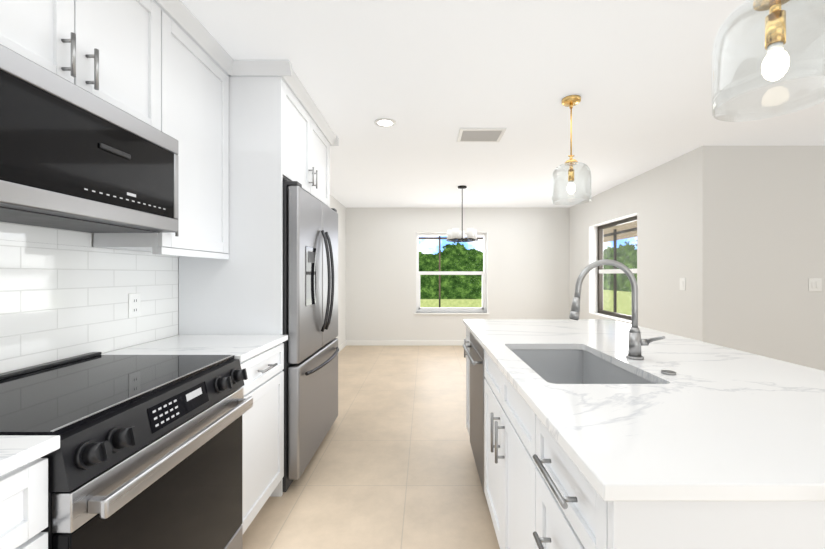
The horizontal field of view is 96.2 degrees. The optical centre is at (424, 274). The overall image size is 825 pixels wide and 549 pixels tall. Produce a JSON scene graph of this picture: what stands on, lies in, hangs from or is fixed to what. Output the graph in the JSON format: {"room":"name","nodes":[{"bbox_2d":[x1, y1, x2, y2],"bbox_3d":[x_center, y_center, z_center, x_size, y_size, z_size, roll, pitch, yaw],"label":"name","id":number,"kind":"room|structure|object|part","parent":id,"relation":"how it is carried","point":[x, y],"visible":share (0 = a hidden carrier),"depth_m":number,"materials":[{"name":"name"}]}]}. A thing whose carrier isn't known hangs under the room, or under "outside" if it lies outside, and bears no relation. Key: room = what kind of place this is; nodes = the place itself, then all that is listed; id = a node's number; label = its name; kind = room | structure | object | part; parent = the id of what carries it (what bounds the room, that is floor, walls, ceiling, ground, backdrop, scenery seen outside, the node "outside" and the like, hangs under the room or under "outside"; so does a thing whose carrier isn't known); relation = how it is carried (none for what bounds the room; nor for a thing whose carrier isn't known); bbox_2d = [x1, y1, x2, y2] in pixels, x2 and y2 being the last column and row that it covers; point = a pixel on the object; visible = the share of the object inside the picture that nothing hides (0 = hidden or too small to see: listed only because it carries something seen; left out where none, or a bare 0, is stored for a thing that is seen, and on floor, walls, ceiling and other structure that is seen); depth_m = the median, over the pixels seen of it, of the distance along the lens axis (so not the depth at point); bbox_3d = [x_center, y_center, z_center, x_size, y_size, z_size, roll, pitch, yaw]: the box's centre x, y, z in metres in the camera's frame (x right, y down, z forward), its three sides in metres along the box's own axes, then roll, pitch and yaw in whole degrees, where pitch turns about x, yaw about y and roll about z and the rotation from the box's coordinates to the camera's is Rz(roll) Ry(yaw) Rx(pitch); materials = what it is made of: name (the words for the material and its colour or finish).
{"room":"kitchen","nodes":[
{"label":"kitchen","id":0,"kind":"room"},
{"bbox_2d":[6,194,345,352],"bbox_3d":[-1.460,0.035,1.880,0.120,2.440,9.760,0,0,0],"label":"wall","id":1,"kind":"structure","parent":0,"point":[338,206],"depth_m":6.20,"materials":[{"name":"white paint"}]},
{"bbox_2d":[0,0,167,134],"bbox_3d":[-1.248,-0.842,1.169,0.287,0.551,0.768,0,0,0],"label":"upper cabinet","id":2,"kind":"object","parent":1,"relation":"attached to","point":[151,63],"depth_m":1.28,"materials":[{"name":"white wood"}]},
{"bbox_2d":[0,44,177,232],"bbox_3d":[-1.208,-0.365,1.169,0.368,0.389,0.754,0,0,0],"label":"microwave","id":3,"kind":"object","parent":2,"relation":"attached to","point":[73,157],"visible":1,"depth_m":1.11,"materials":[{"name":"silver metal"}]},
{"bbox_2d":[0,222,177,373],"bbox_3d":[-1.396,0.083,0.444,0.006,0.512,3.288,0,0,0],"label":"backsplash","id":4,"kind":"structure","parent":1,"relation":"attached to","point":[64,294],"depth_m":1.46,"materials":[{"name":"tile"}]},
{"bbox_2d":[128,293,139,317],"bbox_3d":[-1.389,0.147,1.770,0.008,0.115,0.070,0,0,0],"label":"outlet","id":5,"kind":"object","parent":4,"relation":"attached to","point":[133,305],"visible":1,"depth_m":1.76,"materials":[{"name":"white plastic"}]},
{"bbox_2d":[93,8,228,255],"bbox_3d":[-1.248,-0.616,1.790,0.287,1.002,0.595,0,0,0],"label":"upper cabinet","id":6,"kind":"object","parent":1,"relation":"attached to","point":[198,89],"depth_m":1.79,"materials":[{"name":"white wood"}]},
{"bbox_2d":[338,341,345,352],"bbox_3d":[-1.393,1.208,4.848,0.013,0.095,3.357,0,0,0],"label":"baseboard","id":7,"kind":"structure","parent":1,"relation":"attached to","point":[342,346],"depth_m":6.22,"materials":[{"name":"white"}]},
{"bbox_2d":[242,346,499,548],"bbox_3d":[2.500,1.295,1.845,8.100,0.080,9.990,0,0,0],"label":"floor","id":8,"kind":"structure","parent":0,"point":[391,464],"depth_m":2.36,"materials":[{"name":"tile"}]},
{"bbox_2d":[0,459,47,548],"bbox_3d":[-1.093,0.812,0.543,0.596,0.886,0.483,0,0,0],"label":"base cabinet","id":9,"kind":"object","parent":8,"relation":"on","point":[23,494],"depth_m":0.74,"materials":[{"name":"white painted wood"},{"name":"brushed nickel"}]},
{"bbox_2d":[0,435,59,478],"bbox_3d":[-1.082,0.354,-0.207,0.619,0.030,1.984,0,0,0],"label":"countertop","id":10,"kind":"structure","parent":9,"relation":"on","point":[17,452],"depth_m":0.74,"materials":[{"name":"white stone"}]},
{"bbox_2d":[0,352,252,548],"bbox_3d":[-1.046,0.789,1.169,0.684,0.932,0.764,0,0,0],"label":"range","id":11,"kind":"object","parent":8,"relation":"on","point":[147,454],"visible":1,"depth_m":1.07,"materials":[{"name":"black ceramic"}]},
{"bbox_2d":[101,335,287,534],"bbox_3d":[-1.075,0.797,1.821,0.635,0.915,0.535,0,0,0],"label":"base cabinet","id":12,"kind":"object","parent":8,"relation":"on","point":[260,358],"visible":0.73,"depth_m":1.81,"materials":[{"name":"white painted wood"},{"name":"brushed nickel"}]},
{"bbox_2d":[179,59,338,496],"bbox_3d":[-1.071,0.036,2.624,0.642,2.438,1.195,0,0,0],"label":"surround","id":13,"kind":"object","parent":8,"relation":"on","point":[277,137],"visible":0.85,"depth_m":2.09,"materials":[{"name":"white wood"}]},
{"bbox_2d":[283,181,338,491],"bbox_3d":[-1.014,0.356,2.625,0.717,1.797,0.980,0,0,0],"label":"fridge","id":14,"kind":"object","parent":8,"relation":"on","point":[310,280],"visible":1,"depth_m":2.29,"materials":[{"name":"grey metal"}]},
{"bbox_2d":[464,323,824,548],"bbox_3d":[0.831,0.812,1.705,1.118,0.885,2.190,0,0,0],"label":"kitchen island","id":15,"kind":"object","parent":8,"relation":"on","point":[538,497],"depth_m":0.75,"materials":[{"name":"white"}]},
{"bbox_2d":[463,332,484,491],"bbox_3d":[0.587,0.815,2.240,0.669,0.881,0.592,0,0,0],"label":"dishwasher","id":16,"kind":"object","parent":15,"relation":"in","point":[475,355],"visible":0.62,"depth_m":2.16,"materials":[{"name":"grey metal"}]},
{"bbox_2d":[463,319,824,494],"bbox_3d":[0.850,0.354,1.705,1.120,0.029,2.210,0,0,0],"label":"island countertop","id":17,"kind":"structure","parent":15,"relation":"on","point":[721,420],"depth_m":0.90,"materials":[{"name":"white stone"}]},
{"bbox_2d":[511,347,662,382],"bbox_3d":[0.580,0.472,1.485,0.450,0.231,0.730,0,0,0],"label":"sink","id":18,"kind":"object","parent":17,"relation":"in","point":[556,364],"depth_m":1.82,"materials":[{"name":"grey metal"}]},
{"bbox_2d":[569,259,666,358],"bbox_3d":[0.750,0.139,1.470,0.331,0.401,0.123,0,0,0],"label":"faucet","id":19,"kind":"object","parent":17,"relation":"on","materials":[{"name":"silver metal"}]},
{"bbox_2d":[346,207,568,339],"bbox_3d":[0.685,0.035,6.640,4.170,2.440,0.200,0,0,0],"label":"wall","id":20,"kind":"structure","parent":0,"point":[527,262],"depth_m":6.54,"materials":[{"name":"white paint"}]},
{"bbox_2d":[346,340,463,345],"bbox_3d":[0.575,1.208,6.534,3.950,0.095,0.013,0,0,0],"label":"baseboard","id":21,"kind":"structure","parent":20,"relation":"attached to","point":[404,342],"depth_m":6.53,"materials":[{"name":"white"}]},
{"bbox_2d":[416,233,485,311],"bbox_3d":[0.470,-0.035,6.668,1.260,1.420,0.065,0,0,0],"label":"window","id":22,"kind":"structure","parent":20,"relation":"in","point":[450,309],"depth_m":6.64,"materials":[{"name":"white plastic"}]},
{"bbox_2d":[414,312,488,314],"bbox_3d":[0.470,0.690,6.575,1.320,0.030,0.130,0,0,0],"label":"window sill","id":23,"kind":"structure","parent":20,"relation":"attached to","point":[448,313],"depth_m":6.51,"materials":[{"name":"white"}]},
{"bbox_2d":[153,0,824,206],"bbox_3d":[2.500,-1.225,1.845,8.100,0.080,9.990,0,0,0],"label":"ceiling","id":24,"kind":"structure","parent":0,"point":[431,78],"depth_m":2.32,"materials":[{"name":"white paint"}]},
{"bbox_2d":[374,118,395,126],"bbox_3d":[-0.310,-1.180,2.880,0.170,0.008,0.170,0,0,0],"label":"recessed light","id":25,"kind":"object","parent":24,"relation":"in","point":[385,122],"visible":1,"depth_m":2.88,"materials":[{"name":"white plastic"}]},
{"bbox_2d":[446,185,477,241],"bbox_3d":[0.500,-0.817,4.980,0.432,0.734,0.432,0,0,0],"label":"dining chandelier","id":26,"kind":"object","parent":24,"relation":"hanging from","point":[455,235],"visible":1,"depth_m":4.95,"materials":[{"name":"white glass"}]},
{"bbox_2d":[457,128,506,141],"bbox_3d":[0.470,-1.179,3.140,0.380,0.012,0.300,0,0,0],"label":"ceiling vent","id":27,"kind":"object","parent":24,"relation":"in","point":[480,134],"visible":1,"depth_m":3.11,"materials":[{"name":"white metal"}]},
{"bbox_2d":[551,95,591,204],"bbox_3d":[0.987,-0.837,2.500,0.253,0.694,0.253,0,0,0],"label":"pendant light","id":28,"kind":"object","parent":24,"relation":"hanging from","point":[570,101],"visible":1,"depth_m":2.48,"materials":[{"name":"clear glass"}]},
{"bbox_3d":[0.987,-0.864,2.500,0.124,0.641,0.124,0,0,0],"label":"stem","id":29,"kind":"part","parent":28,"relation":"part of","materials":[{"name":"gold metal"}]},
{"bbox_3d":[0.987,-0.619,2.500,0.253,0.258,0.253,0,0,0],"label":"lamp shade","id":30,"kind":"part","parent":28,"relation":"part of","materials":[{"name":"clear glass"}]},
{"bbox_2d":[712,0,824,121],"bbox_3d":[0.880,-0.810,0.930,0.253,0.750,0.253,0,0,0],"label":"pendant light","id":31,"kind":"object","parent":24,"relation":"hanging from","point":[775,64],"visible":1,"depth_m":0.93,"materials":[{"name":"clear glass"}]},
{"bbox_2d":[603,227,636,311],"bbox_3d":[3.217,-0.195,6.500,0.035,2.900,4.200,0,0,0],"label":"cage","id":32,"kind":"object","parent":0,"point":[615,259],"depth_m":6.25,"materials":[{"name":"brown metal"}]},
{"bbox_2d":[569,146,726,346],"bbox_3d":[2.660,0.035,4.970,0.220,2.440,3.140,0,0,0],"label":"wall","id":33,"kind":"structure","parent":0,"point":[677,206],"depth_m":3.81,"materials":[{"name":"white paint"}]},
{"bbox_2d":[598,216,636,319],"bbox_3d":[2.708,-0.075,5.100,0.065,1.340,1.300,0,0,0],"label":"east window","id":34,"kind":"structure","parent":33,"relation":"in","point":[601,272],"depth_m":5.39,"materials":[{"name":"clear glass"}]},
{"bbox_2d":[680,278,685,289],"bbox_3d":[2.545,0.095,3.660,0.010,0.120,0.080,0,0,0],"label":"switch plate","id":35,"kind":"object","parent":33,"relation":"attached to","point":[682,283],"visible":1,"depth_m":3.65,"materials":[{"name":"white plastic"}]},
{"bbox_2d":[727,146,824,370],"bbox_3d":[4.645,0.035,3.480,3.750,2.440,0.160,0,0,0],"label":"wall","id":36,"kind":"structure","parent":0,"point":[775,233],"depth_m":3.40,"materials":[{"name":"white paint"}]},
{"bbox_2d":[808,278,821,290],"bbox_3d":[3.580,0.095,3.395,0.120,0.120,0.010,0,0,0],"label":"light switch","id":37,"kind":"object","parent":36,"relation":"attached to","point":[814,284],"visible":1,"depth_m":3.39,"materials":[{"name":"white plastic"}]},
{"label":"outside","id":38,"kind":"structure","parent":0,"visible":0},
{"bbox_2d":[419,236,482,306],"bbox_3d":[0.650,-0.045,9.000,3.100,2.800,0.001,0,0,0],"label":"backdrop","id":39,"kind":"structure","parent":38,"point":[459,290],"depth_m":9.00,"materials":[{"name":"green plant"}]},
{"bbox_2d":[603,221,636,241],"bbox_3d":[3.535,-0.795,6.900,1.490,0.060,6.600,0,0,0],"label":"ceiling","id":40,"kind":"structure","parent":38,"point":[627,226],"depth_m":6.58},
{"bbox_2d":[603,237,636,315],"bbox_3d":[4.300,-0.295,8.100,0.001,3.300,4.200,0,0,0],"label":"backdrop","id":41,"kind":"structure","parent":38,"point":[623,253],"depth_m":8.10,"materials":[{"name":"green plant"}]},
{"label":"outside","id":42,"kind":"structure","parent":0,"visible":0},
{"bbox_2d":[419,236,482,306],"bbox_3d":[0.650,-0.145,8.018,3.100,2.800,0.035,0,0,0],"label":"cage","id":43,"kind":"object","parent":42,"point":[439,237],"depth_m":8.00,"materials":[{"name":"brown metal"}]}
]}

